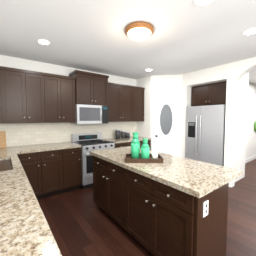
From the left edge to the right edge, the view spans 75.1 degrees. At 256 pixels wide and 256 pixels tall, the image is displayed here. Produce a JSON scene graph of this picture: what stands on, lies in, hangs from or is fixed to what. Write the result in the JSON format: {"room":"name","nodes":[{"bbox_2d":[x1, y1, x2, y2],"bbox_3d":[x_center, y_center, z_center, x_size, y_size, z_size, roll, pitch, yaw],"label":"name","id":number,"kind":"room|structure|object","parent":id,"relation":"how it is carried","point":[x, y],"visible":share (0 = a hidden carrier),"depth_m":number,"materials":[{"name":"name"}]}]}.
{"room":"kitchen","nodes":[
{"label":"kitchen","id":0,"kind":"room"},
{"bbox_2d":[0,55,136,146],"bbox_3d":[-0.757,-0.097,4.333,5.500,2.600,0.148,-3,4,-37],"label":"wall","id":1,"kind":"structure","parent":0,"point":[20,134],"depth_m":3.55,"materials":[{"name":"paint"}]},
{"bbox_2d":[0,66,11,122],"bbox_3d":[-2.377,-0.546,2.767,0.655,0.940,0.348,-3,4,-37],"label":"upper cabinet","id":2,"kind":"object","parent":1,"relation":"attached to","point":[5,86],"depth_m":2.79,"materials":[{"name":"brown wood"}]},
{"bbox_2d":[8,67,47,122],"bbox_3d":[-1.924,-0.566,3.112,0.714,0.940,0.348,-3,4,-37],"label":"upper cabinet","id":3,"kind":"object","parent":1,"relation":"attached to","point":[27,96],"depth_m":3.00,"materials":[{"name":"brown wood"}]},
{"bbox_2d":[48,74,75,121],"bbox_3d":[-1.471,-0.586,3.456,0.655,0.940,0.348,-3,4,-37],"label":"upper cabinet","id":4,"kind":"object","parent":1,"relation":"attached to","point":[61,89],"depth_m":3.34,"materials":[{"name":"brown wood"}]},
{"bbox_2d":[72,70,107,105],"bbox_3d":[-0.890,-0.872,3.851,0.761,0.695,0.398,-3,4,-37],"label":"upper cabinet","id":5,"kind":"object","parent":1,"relation":"attached to","point":[91,89],"depth_m":3.66,"materials":[{"name":"brown wood"}]},
{"bbox_2d":[71,104,107,123],"bbox_3d":[-0.876,-0.311,3.865,0.754,0.422,0.441,-3,4,-37],"label":"microwave","id":6,"kind":"object","parent":5,"relation":"attached to","point":[91,114],"visible":1,"depth_m":3.69,"materials":[{"name":"metal"}]},
{"bbox_2d":[108,82,135,121],"bbox_3d":[-0.258,-0.640,4.378,0.861,0.940,0.348,-3,4,-37],"label":"upper cabinet","id":7,"kind":"object","parent":1,"relation":"attached to","point":[121,98],"depth_m":4.23,"materials":[{"name":"brown wood"}]},
{"bbox_2d":[136,87,143,120],"bbox_3d":[0.175,-0.660,4.707,0.458,0.940,0.348,-3,4,-37],"label":"upper cabinet","id":8,"kind":"object","parent":1,"relation":"attached to","point":[139,90],"depth_m":4.62,"materials":[{"name":"brown wood"}]},
{"bbox_2d":[0,0,255,84],"bbox_3d":[2.532,-1.356,2.909,9.100,0.080,6.400,-3,4,-37],"label":"ceiling","id":9,"kind":"structure","parent":0,"point":[187,36],"depth_m":2.28,"materials":[{"name":"paint"}]},
{"bbox_2d":[37,39,50,44],"bbox_3d":[-1.263,-1.287,2.498,0.190,0.009,0.190,-3,4,-37],"label":"recessed light","id":10,"kind":"object","parent":9,"relation":"in","point":[43,41],"visible":1,"depth_m":2.48,"materials":[{"name":"white"}]},
{"bbox_2d":[125,21,153,40],"bbox_3d":[0.146,-1.201,2.155,0.370,0.140,0.370,-3,4,-37],"label":"ceiling light","id":11,"kind":"object","parent":9,"relation":"attached to","point":[139,31],"visible":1,"depth_m":2.05,"materials":[{"name":"white glass"}]},
{"bbox_2d":[194,0,213,6],"bbox_3d":[0.736,-1.235,1.608,0.190,0.009,0.190,-3,4,-37],"label":"recessed light","id":12,"kind":"object","parent":9,"relation":"in","point":[200,3],"visible":1,"depth_m":1.64,"materials":[{"name":"white"}]},
{"bbox_2d":[242,27,255,34],"bbox_3d":[1.622,-1.269,2.194,0.190,0.009,0.190,-3,4,-37],"label":"recessed light","id":13,"kind":"object","parent":9,"relation":"in","point":[250,31],"visible":1,"depth_m":2.19,"materials":[{"name":"white"}]},
{"bbox_2d":[137,76,150,137],"bbox_3d":[0.475,-0.125,4.811,0.100,2.600,0.600,-3,4,-37],"label":"wall","id":14,"kind":"structure","parent":0,"point":[144,128],"depth_m":4.66,"materials":[{"name":"paint"}]},
{"bbox_2d":[37,159,255,255],"bbox_3d":[2.532,1.310,3.065,9.100,0.060,6.400,-3,4,-37],"label":"floor","id":15,"kind":"structure","parent":0,"point":[80,222],"depth_m":2.29,"materials":[{"name":"brown wood"}]},
{"bbox_2d":[16,152,27,171],"bbox_3d":[-1.849,0.890,2.240,0.756,0.875,0.763,-3,4,-37],"label":"base cabinet","id":16,"kind":"object","parent":15,"relation":"on","point":[22,161],"depth_m":2.77,"materials":[{"name":"brown wood"}]},
{"bbox_2d":[20,148,67,199],"bbox_3d":[-1.683,0.834,3.201,0.786,0.875,0.608,-3,4,-37],"label":"base cabinet","id":17,"kind":"object","parent":15,"relation":"on","point":[30,175],"depth_m":3.02,"materials":[{"name":"brown wood"}]},
{"bbox_2d":[0,152,61,255],"bbox_3d":[-0.876,0.508,0.890,0.698,0.045,3.990,-3,4,-37],"label":"countertop","id":18,"kind":"structure","parent":17,"relation":"on","point":[25,230],"depth_m":0.89,"materials":[{"name":"beige stone"}]},
{"bbox_2d":[0,160,11,171],"bbox_3d":[-1.606,0.544,1.928,0.443,0.171,0.768,-3,4,-37],"label":"sink","id":19,"kind":"object","parent":18,"relation":"in","point":[4,164],"depth_m":2.06,"materials":[{"name":"grey metal"}]},
{"bbox_2d":[0,142,79,151],"bbox_3d":[-1.836,0.382,3.051,1.794,0.045,0.618,-3,4,-37],"label":"countertop","id":20,"kind":"structure","parent":17,"relation":"on","point":[39,147],"depth_m":3.06,"materials":[{"name":"beige stone"}]},
{"bbox_2d":[0,131,5,147],"bbox_3d":[-2.333,0.212,3.001,0.220,0.300,0.064,-3,4,-37],"label":"cutting board","id":21,"kind":"object","parent":20,"relation":"on","point":[2,139],"visible":1,"depth_m":3.03,"materials":[{"name":"brown wood"}]},
{"bbox_2d":[68,148,81,190],"bbox_3d":[-1.294,0.816,3.497,0.423,0.875,0.608,-3,4,-37],"label":"base cabinet","id":22,"kind":"object","parent":15,"relation":"on","point":[74,154],"depth_m":3.31,"materials":[{"name":"brown wood"}]},
{"bbox_2d":[71,132,114,188],"bbox_3d":[-0.784,0.688,3.803,0.752,1.095,0.712,-3,4,-37],"label":"range","id":23,"kind":"object","parent":15,"relation":"on","point":[87,142],"visible":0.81,"depth_m":3.48,"materials":[{"name":"metal"}]},
{"bbox_2d":[107,140,142,147],"bbox_3d":[-0.173,0.766,4.349,0.859,0.875,0.608,-3,4,-37],"label":"base cabinet","id":24,"kind":"object","parent":15,"relation":"on","point":[126,142],"depth_m":4.05,"materials":[{"name":"brown wood"}]},
{"bbox_2d":[108,136,150,143],"bbox_3d":[-0.033,0.301,4.422,1.202,0.045,0.618,-3,4,-37],"label":"countertop","id":25,"kind":"structure","parent":24,"relation":"on","point":[117,141],"depth_m":4.21,"materials":[{"name":"beige stone"}]},
{"bbox_2d":[116,129,121,138],"bbox_3d":[-0.266,0.152,4.363,0.124,0.260,0.124,3,5,44],"label":"canister","id":26,"kind":"object","parent":25,"relation":"on","point":[117,131],"depth_m":4.31,"materials":[{"name":"grey metal"}]},
{"bbox_2d":[122,130,126,138],"bbox_3d":[-0.131,0.166,4.467,0.124,0.220,0.124,3,5,44],"label":"canister","id":27,"kind":"object","parent":25,"relation":"on","point":[124,134],"depth_m":4.42,"materials":[{"name":"grey metal"}]},
{"bbox_2d":[91,154,228,255],"bbox_3d":[0.187,0.894,2.172,0.624,0.875,1.838,-3,4,-37],"label":"kitchen island","id":28,"kind":"object","parent":15,"relation":"on","point":[171,205],"depth_m":1.58,"materials":[{"name":"brown wood"}]},
{"bbox_2d":[89,146,242,197],"bbox_3d":[0.278,0.431,2.213,0.835,0.045,1.890,-3,4,-37],"label":"island countertop","id":29,"kind":"structure","parent":28,"relation":"on","point":[200,178],"depth_m":1.68,"materials":[{"name":"beige stone"}]},
{"bbox_2d":[125,132,162,162],"bbox_3d":[0.197,0.236,2.139,0.460,0.352,0.300,0,3,1],"label":"tray","id":30,"kind":"object","parent":29,"relation":"on","point":[136,156],"visible":1,"depth_m":2.11,"materials":[{"name":"brown wood"}]},
{"bbox_2d":[130,132,140,159],"bbox_3d":[0.097,0.228,2.170,0.120,0.340,0.120,-3,4,-37],"label":"jar","id":31,"kind":"object","parent":30,"relation":"on","point":[135,144],"depth_m":2.13,"materials":[{"name":"teal glass"}]},
{"bbox_2d":[140,138,149,160],"bbox_3d":[0.216,0.268,2.101,0.110,0.270,0.110,-3,4,-37],"label":"jar","id":32,"kind":"object","parent":30,"relation":"on","point":[145,147],"depth_m":2.06,"materials":[{"name":"teal glass"}]},
{"bbox_2d":[151,151,157,159],"bbox_3d":[0.347,0.353,2.164,0.080,0.091,0.080,-3,4,-37],"label":"candle","id":33,"kind":"object","parent":30,"relation":"on","point":[154,154],"depth_m":2.13,"materials":[{"name":"white wax"}]},
{"bbox_2d":[185,104,225,165],"bbox_3d":[2.061,0.338,4.185,0.866,1.750,0.910,-3,4,-37],"label":"fridge","id":34,"kind":"object","parent":15,"relation":"on","point":[205,135],"visible":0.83,"depth_m":3.88,"materials":[{"name":"grey metal"}]},
{"bbox_2d":[150,74,182,156],"bbox_3d":[1.030,-0.109,4.537,0.820,2.600,0.100,0,3,8],"label":"wall","id":35,"kind":"structure","parent":0,"point":[166,84],"depth_m":4.43,"materials":[{"name":"paint"}]},
{"bbox_2d":[152,94,180,156],"bbox_3d":[1.016,0.149,4.452,0.750,2.095,0.093,0,3,8],"label":"pantry door","id":36,"kind":"structure","parent":35,"relation":"in","point":[166,125],"depth_m":4.46,"materials":[{"name":"white"}]},
{"bbox_2d":[181,57,255,181],"bbox_3d":[2.971,-0.030,3.195,0.950,2.600,6.200,-3,4,-37],"label":"wall","id":37,"kind":"structure","parent":0,"point":[235,75],"depth_m":3.73,"materials":[{"name":"paint"}]},
{"bbox_2d":[191,81,226,105],"bbox_3d":[2.192,-0.821,4.216,0.688,0.500,0.910,-3,4,-37],"label":"upper cabinet","id":38,"kind":"object","parent":37,"relation":"attached to","point":[209,94],"visible":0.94,"depth_m":4.01,"materials":[{"name":"brown wood"}]},
{"bbox_2d":[245,82,255,158],"bbox_3d":[3.741,-0.158,5.374,2.880,2.600,0.140,-3,4,-37],"label":"wall","id":39,"kind":"structure","parent":0,"point":[251,135],"depth_m":5.54,"materials":[{"name":"paint"}]},
{"bbox_2d":[245,155,255,162],"bbox_3d":[3.778,1.084,5.380,2.858,0.120,0.012,-3,4,-37],"label":"baseboard","id":40,"kind":"structure","parent":39,"relation":"attached to","point":[254,157],"depth_m":5.67,"materials":[{"name":"white"}]}
]}

